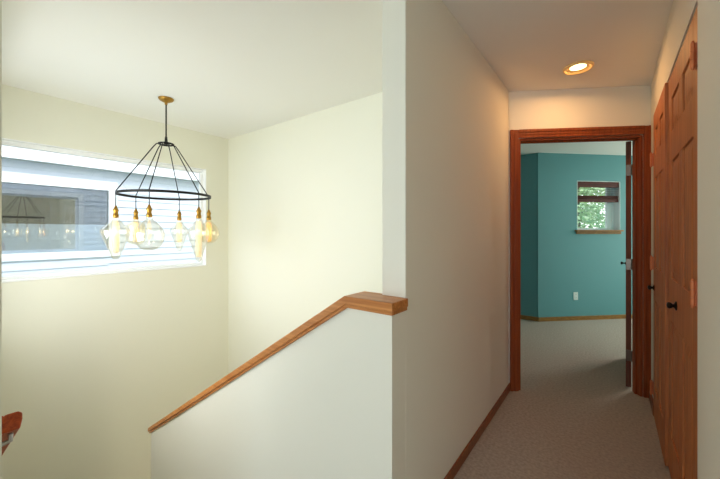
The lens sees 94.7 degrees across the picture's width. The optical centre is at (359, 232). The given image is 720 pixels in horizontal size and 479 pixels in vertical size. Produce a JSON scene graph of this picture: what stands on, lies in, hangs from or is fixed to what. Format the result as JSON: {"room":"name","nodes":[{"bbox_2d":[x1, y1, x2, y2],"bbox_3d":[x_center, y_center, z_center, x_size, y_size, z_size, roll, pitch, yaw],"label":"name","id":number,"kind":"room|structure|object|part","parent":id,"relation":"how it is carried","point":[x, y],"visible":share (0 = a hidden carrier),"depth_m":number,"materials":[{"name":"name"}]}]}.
{"room":"upstairs hallway","nodes":[
{"label":"upstairs hallway","id":0,"kind":"room"},
{"bbox_2d":[0,0,1,478],"bbox_3d":[-2.040,1.447,1.641,2.303,5.190,0.142,0,0,37],"label":"wall","id":1,"kind":"structure","parent":0,"point":[0,0],"depth_m":1.00,"materials":[{"name":"white paint"}]},
{"bbox_2d":[2,411,22,454],"bbox_3d":[-1.955,1.248,1.708,1.900,1.254,0.066,0,0,37],"label":"stair handrail","id":2,"kind":"object","parent":1,"relation":"attached to","point":[11,423],"visible":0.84,"depth_m":1.15,"materials":[{"name":"brown wood"}]},
{"bbox_2d":[2,84,227,478],"bbox_3d":[-2.345,1.447,3.225,0.100,5.190,2.493,0,0,37],"label":"wall","id":3,"kind":"structure","parent":0,"point":[91,363],"depth_m":3.11,"materials":[{"name":"white paint"}]},
{"bbox_2d":[151,308,405,478],"bbox_3d":[-0.729,2.179,1.984,2.223,3.725,0.109,0,0,37],"label":"wall","id":4,"kind":"structure","parent":0,"point":[330,403],"depth_m":1.53,"materials":[{"name":"white paint"}]},
{"bbox_2d":[148,291,407,432],"bbox_3d":[-0.726,0.924,1.980,2.241,1.314,0.151,0,0,37],"label":"cap rail","id":5,"kind":"object","parent":4,"relation":"on","point":[367,301],"visible":0.9,"depth_m":1.51,"materials":[{"name":"brown wood"}]},
{"bbox_2d":[228,92,381,373],"bbox_3d":[-0.447,1.447,3.272,3.104,5.190,0.120,0,0,37],"label":"wall","id":6,"kind":"structure","parent":0,"point":[305,192],"depth_m":3.31,"materials":[{"name":"white paint"}]},
{"bbox_2d":[2,0,672,155],"bbox_3d":[1.133,-1.218,1.984,7.200,0.140,10.270,0,0,37],"label":"ceiling","id":7,"kind":"structure","parent":0,"point":[229,69],"depth_m":2.12,"materials":[{"name":"white paint"}]},
{"bbox_2d":[100,96,210,261],"bbox_3d":[-1.665,-0.453,2.845,0.815,1.391,0.878,0,0,37],"label":"chandelier","id":8,"kind":"object","parent":7,"relation":"hanging from","point":[115,225],"visible":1,"depth_m":2.76,"materials":[{"name":"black metal"}]},
{"bbox_3d":[-1.926,0.051,2.616,0.197,0.329,0.197,0,0,37],"label":"bulb","id":9,"kind":"part","parent":8,"relation":"part of","materials":[{"name":"clear glass"}]},
{"bbox_2d":[113,206,118,217],"bbox_3d":[-1.926,-0.160,2.616,0.040,0.096,0.040,0,0,37],"label":"socket","id":10,"kind":"object","parent":8,"relation":"attached to","point":[115,211],"depth_m":2.60,"materials":[{"name":"gold metal"}]},
{"bbox_2d":[133,209,138,219],"bbox_3d":[-1.999,-0.160,2.959,0.040,0.096,0.040,0,0,37],"label":"socket","id":11,"kind":"object","parent":8,"relation":"attached to","point":[135,217],"depth_m":2.95,"materials":[{"name":"gold metal"}]},
{"bbox_3d":[-1.818,-0.535,2.714,0.300,0.450,0.008,0,0,-42],"label":"arm","id":12,"kind":"part","parent":8,"relation":"part of","materials":[{"name":"black metal"}]},
{"bbox_3d":[-1.860,-0.535,2.914,0.300,0.450,0.008,0,0,18],"label":"arm","id":13,"kind":"part","parent":8,"relation":"part of","materials":[{"name":"black metal"}]},
{"bbox_2d":[146,205,151,216],"bbox_3d":[-1.593,-0.160,2.508,0.040,0.096,0.040,0,0,37],"label":"socket","id":14,"kind":"object","parent":8,"relation":"attached to","point":[149,210],"depth_m":2.49,"materials":[{"name":"gold metal"}]},
{"bbox_3d":[-1.593,0.012,2.508,0.204,0.252,0.204,0,0,37],"label":"bulb","id":15,"kind":"part","parent":8,"relation":"part of","materials":[{"name":"clear glass"}]},
{"bbox_3d":[-1.624,-0.535,2.651,0.008,0.450,0.300,0,0,-12],"label":"arm","id":16,"kind":"part","parent":8,"relation":"part of","materials":[{"name":"black metal"}]},
{"bbox_3d":[-1.666,-0.933,2.851,0.011,0.330,0.012,0,0,37],"label":"stem","id":17,"kind":"part","parent":8,"relation":"part of","materials":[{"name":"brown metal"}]},
{"bbox_3d":[-1.708,-0.535,3.050,0.008,0.450,0.300,0,0,-12],"label":"arm","id":18,"kind":"part","parent":8,"relation":"part of","materials":[{"name":"black metal"}]},
{"bbox_2d":[177,210,181,220],"bbox_3d":[-1.739,-0.160,3.193,0.040,0.096,0.040,0,0,37],"label":"socket","id":19,"kind":"object","parent":8,"relation":"attached to","point":[179,214],"depth_m":3.18,"materials":[{"name":"gold metal"}]},
{"bbox_3d":[-1.472,-0.535,2.788,0.300,0.450,0.008,0,0,18],"label":"arm","id":20,"kind":"part","parent":8,"relation":"part of","materials":[{"name":"black metal"}]},
{"bbox_3d":[-1.514,-0.535,2.987,0.300,0.450,0.008,0,0,-42],"label":"arm","id":21,"kind":"part","parent":8,"relation":"part of","materials":[{"name":"black metal"}]},
{"bbox_2d":[196,207,200,218],"bbox_3d":[-1.333,-0.160,2.743,0.040,0.096,0.040,0,0,37],"label":"socket","id":22,"kind":"object","parent":8,"relation":"attached to","point":[198,216],"depth_m":2.73,"materials":[{"name":"gold metal"}]},
{"bbox_2d":[206,210,210,219],"bbox_3d":[-1.406,-0.160,3.085,0.040,0.096,0.040,0,0,37],"label":"socket","id":23,"kind":"object","parent":8,"relation":"attached to","point":[208,217],"depth_m":3.07,"materials":[{"name":"gold metal"}]},
{"bbox_2d":[563,60,593,74],"bbox_3d":[1.516,-1.141,2.307,0.182,0.015,0.182,0,0,37],"label":"recessed light","id":24,"kind":"object","parent":7,"relation":"in","point":[579,67],"visible":1,"depth_m":2.31,"materials":[{"name":"brown"}]},
{"bbox_2d":[382,0,507,478],"bbox_3d":[0.649,0.212,2.055,0.115,2.720,1.683,0,0,37],"label":"wall","id":25,"kind":"structure","parent":0,"point":[445,108],"depth_m":1.64,"materials":[{"name":"white paint"}]},
{"bbox_2d":[444,383,509,478],"bbox_3d":[0.676,1.260,1.988,0.009,0.064,1.817,0,0,37],"label":"baseboard","id":26,"kind":"structure","parent":25,"relation":"attached to","point":[451,474],"depth_m":2.01,"materials":[{"name":"brown wood"}]},
{"bbox_2d":[521,153,536,316],"bbox_3d":[2.126,0.072,5.247,1.270,2.440,0.155,0,0,37],"label":"wall","id":27,"kind":"structure","parent":0,"point":[528,161],"depth_m":4.87,"materials":[{"name":"teal paint"}]},
{"bbox_2d":[454,318,670,478],"bbox_3d":[1.877,1.432,1.493,5.420,0.280,10.150,0,0,37],"label":"floor","id":28,"kind":"structure","parent":0,"point":[574,414],"depth_m":2.31,"materials":[{"name":"beige carpet"}]},
{"bbox_2d":[508,86,650,383],"bbox_3d":[3.351,0.072,2.509,4.550,2.440,0.060,0,0,6],"label":"wall","id":29,"kind":"structure","parent":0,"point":[631,105],"depth_m":2.66,"materials":[{"name":"white paint"}]},
{"bbox_2d":[510,125,650,397],"bbox_3d":[1.752,0.231,2.689,1.055,2.123,0.113,0,0,6],"label":"door frame","id":30,"kind":"structure","parent":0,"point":[640,136],"depth_m":2.65,"materials":[{"name":"brown wood"}]},
{"bbox_3d":[1.256,0.231,2.700,0.066,2.123,0.024,0,0,6],"label":"casing leg","id":31,"kind":"part","parent":30,"relation":"part of","materials":[{"name":"brown wood"}]},
{"bbox_3d":[2.246,0.231,2.590,0.052,2.123,0.024,0,0,6],"label":"casing leg","id":32,"kind":"part","parent":30,"relation":"part of","materials":[{"name":"brown wood"}]},
{"bbox_2d":[537,153,631,316],"bbox_3d":[3.813,0.072,5.023,2.520,2.440,0.150,0,0,-7],"label":"wall","id":33,"kind":"structure","parent":0,"point":[568,262],"depth_m":4.87,"materials":[{"name":"teal paint"}]},
{"bbox_2d":[573,292,577,299],"bbox_3d":[3.162,0.938,4.862,0.072,0.116,0.010,0,0,-7],"label":"wall outlet","id":34,"kind":"object","parent":33,"relation":"attached to","point":[575,294],"visible":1,"depth_m":4.86,"materials":[{"name":"white plastic"}]},
{"bbox_2d":[521,314,631,321],"bbox_3d":[3.324,1.262,4.998,3.415,0.060,0.604,0,0,7],"label":"baseboard","id":35,"kind":"structure","parent":33,"relation":"attached to","point":[595,317],"depth_m":4.87,"materials":[{"name":"brown wood"}]},
{"bbox_2d":[575,181,623,233],"bbox_3d":[3.522,-0.362,4.962,0.759,0.783,0.190,0,0,-7],"label":"window","id":36,"kind":"structure","parent":33,"relation":"in","point":[612,209],"depth_m":5.01,"materials":[{"name":"cherry wood"},{"name":"glass"}]},
{"bbox_3d":[3.521,-0.392,5.030,0.704,0.722,0.055,0,0,-7],"label":"frame","id":37,"kind":"part","parent":36,"relation":"part of","materials":[{"name":"white plastic"}]},
{"bbox_2d":[577,181,618,201],"bbox_3d":[3.531,-0.597,4.948,0.688,0.298,0.054,0,0,-7],"label":"window blind","id":38,"kind":"object","parent":36,"relation":"attached to","point":[580,198],"visible":0.84,"depth_m":4.93,"materials":[{"name":"brown wood"}]},
{"bbox_3d":[3.531,-0.494,4.950,0.680,0.093,0.046,0,0,-7],"label":"rail","id":39,"kind":"part","parent":38,"relation":"part of","materials":[{"name":"brown wood"}]},
{"bbox_3d":[3.526,-0.001,4.935,0.759,0.060,0.135,0,0,-7],"label":"sill","id":40,"kind":"part","parent":36,"relation":"part of","materials":[{"name":"brown wood"}]},
{"bbox_2d":[621,141,631,386],"bbox_3d":[2.481,0.265,3.047,0.128,2.030,0.871,0,0,37],"label":"door","id":41,"kind":"structure","parent":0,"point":[628,263],"depth_m":2.74,"materials":[{"name":"brown wood"}]},
{"bbox_3d":[2.481,0.265,3.066,0.036,2.030,0.840,0,0,39],"label":"frame","id":42,"kind":"part","parent":41,"relation":"part of","materials":[{"name":"brown wood"}]},
{"bbox_2d":[651,0,719,478],"bbox_3d":[1.449,0.072,1.410,0.121,2.440,3.000,0,0,37],"label":"wall","id":43,"kind":"structure","parent":0,"point":[682,12],"depth_m":1.07,"materials":[{"name":"white paint"}]},
{"bbox_2d":[649,390,653,415],"bbox_3d":[1.366,1.254,1.411,0.013,0.075,2.900,0,0,37],"label":"baseboard","id":44,"kind":"structure","parent":43,"relation":"attached to","point":[650,396],"depth_m":2.43,"materials":[{"name":"brown wood"}]},
{"bbox_2d":[647,82,668,466],"bbox_3d":[1.872,0.231,2.084,0.070,2.098,0.668,0,0,37],"label":"door","id":45,"kind":"structure","parent":43,"relation":"in","point":[659,159],"depth_m":1.96,"materials":[{"name":"brown wood"}]},
{"bbox_3d":[2.003,0.382,2.284,0.036,0.044,0.044,0,0,37],"label":"knob","id":46,"kind":"part","parent":45,"relation":"part of","materials":[{"name":"brown metal"}]},
{"bbox_3d":[1.956,-0.607,2.165,0.030,0.173,0.166,0,0,37],"label":"panel","id":47,"kind":"part","parent":45,"relation":"part of","materials":[{"name":"brown wood"}]},
{"bbox_3d":[1.956,-0.062,2.165,0.030,0.605,0.166,0,0,37],"label":"panel","id":48,"kind":"part","parent":45,"relation":"part of","materials":[{"name":"brown wood"}]},
{"bbox_3d":[1.956,0.765,2.165,0.030,0.610,0.166,0,0,37],"label":"panel","id":49,"kind":"part","parent":45,"relation":"part of","materials":[{"name":"brown wood"}]},
{"bbox_3d":[1.798,-0.607,1.957,0.030,0.173,0.166,0,0,37],"label":"panel","id":50,"kind":"part","parent":45,"relation":"part of","materials":[{"name":"brown wood"}]},
{"bbox_3d":[1.798,-0.062,1.957,0.030,0.605,0.166,0,0,37],"label":"panel","id":51,"kind":"part","parent":45,"relation":"part of","materials":[{"name":"brown wood"}]},
{"bbox_3d":[1.798,0.765,1.957,0.030,0.610,0.166,0,0,37],"label":"panel","id":52,"kind":"part","parent":45,"relation":"part of","materials":[{"name":"brown wood"}]},
{"bbox_2d":[666,8,696,478],"bbox_3d":[1.435,0.231,1.487,0.070,2.098,0.799,0,0,37],"label":"door","id":53,"kind":"structure","parent":43,"relation":"in","point":[682,304],"depth_m":1.45,"materials":[{"name":"brown wood"}]},
{"bbox_3d":[1.493,0.352,1.591,0.036,0.044,0.044,0,0,37],"label":"knob","id":54,"kind":"part","parent":53,"relation":"part of","materials":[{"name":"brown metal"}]},
{"bbox_3d":[1.554,-0.607,1.613,0.030,0.173,0.245,0,0,37],"label":"panel","id":55,"kind":"part","parent":53,"relation":"part of","materials":[{"name":"brown wood"}]},
{"bbox_3d":[1.554,-0.062,1.613,0.030,0.605,0.245,0,0,37],"label":"panel","id":56,"kind":"part","parent":53,"relation":"part of","materials":[{"name":"brown wood"}]},
{"bbox_3d":[1.554,0.765,1.613,0.030,0.610,0.245,0,0,37],"label":"panel","id":57,"kind":"part","parent":53,"relation":"part of","materials":[{"name":"brown wood"}]},
{"bbox_3d":[1.348,-0.607,1.342,0.030,0.173,0.245,0,0,37],"label":"panel","id":58,"kind":"part","parent":53,"relation":"part of","materials":[{"name":"brown wood"}]},
{"bbox_3d":[1.348,-0.062,1.342,0.030,0.605,0.245,0,0,37],"label":"panel","id":59,"kind":"part","parent":53,"relation":"part of","materials":[{"name":"brown wood"}]},
{"bbox_3d":[1.348,0.765,1.342,0.030,0.610,0.245,0,0,37],"label":"panel","id":60,"kind":"part","parent":53,"relation":"part of","materials":[{"name":"brown wood"}]},
{"label":"outside","id":61,"kind":"structure","parent":0,"visible":0},
{"bbox_3d":[4.541,4.392,5.969,50.000,0.200,55.000,0,0,37],"label":"ground","id":62,"kind":"structure","parent":61,"visible":0},
{"bbox_2d":[2,138,205,282],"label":"window","id":63,"kind":"structure","parent":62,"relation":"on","point":[55,206],"depth_m":5.48,"materials":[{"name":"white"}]},
{"bbox_3d":[-4.657,-0.210,4.548,0.040,1.205,2.240,0,0,37],"label":"window trim","id":64,"kind":"part","parent":63,"relation":"part of","materials":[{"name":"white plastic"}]},
{"bbox_2d":[577,187,604,227],"bbox_3d":[5.995,0.501,8.409,4.967,7.590,4.398,0,0,37],"label":"leafy tree","id":65,"kind":"object","parent":62,"relation":"on","point":[584,216],"visible":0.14,"depth_m":8.12,"materials":[{"name":"green plant"}]}
]}

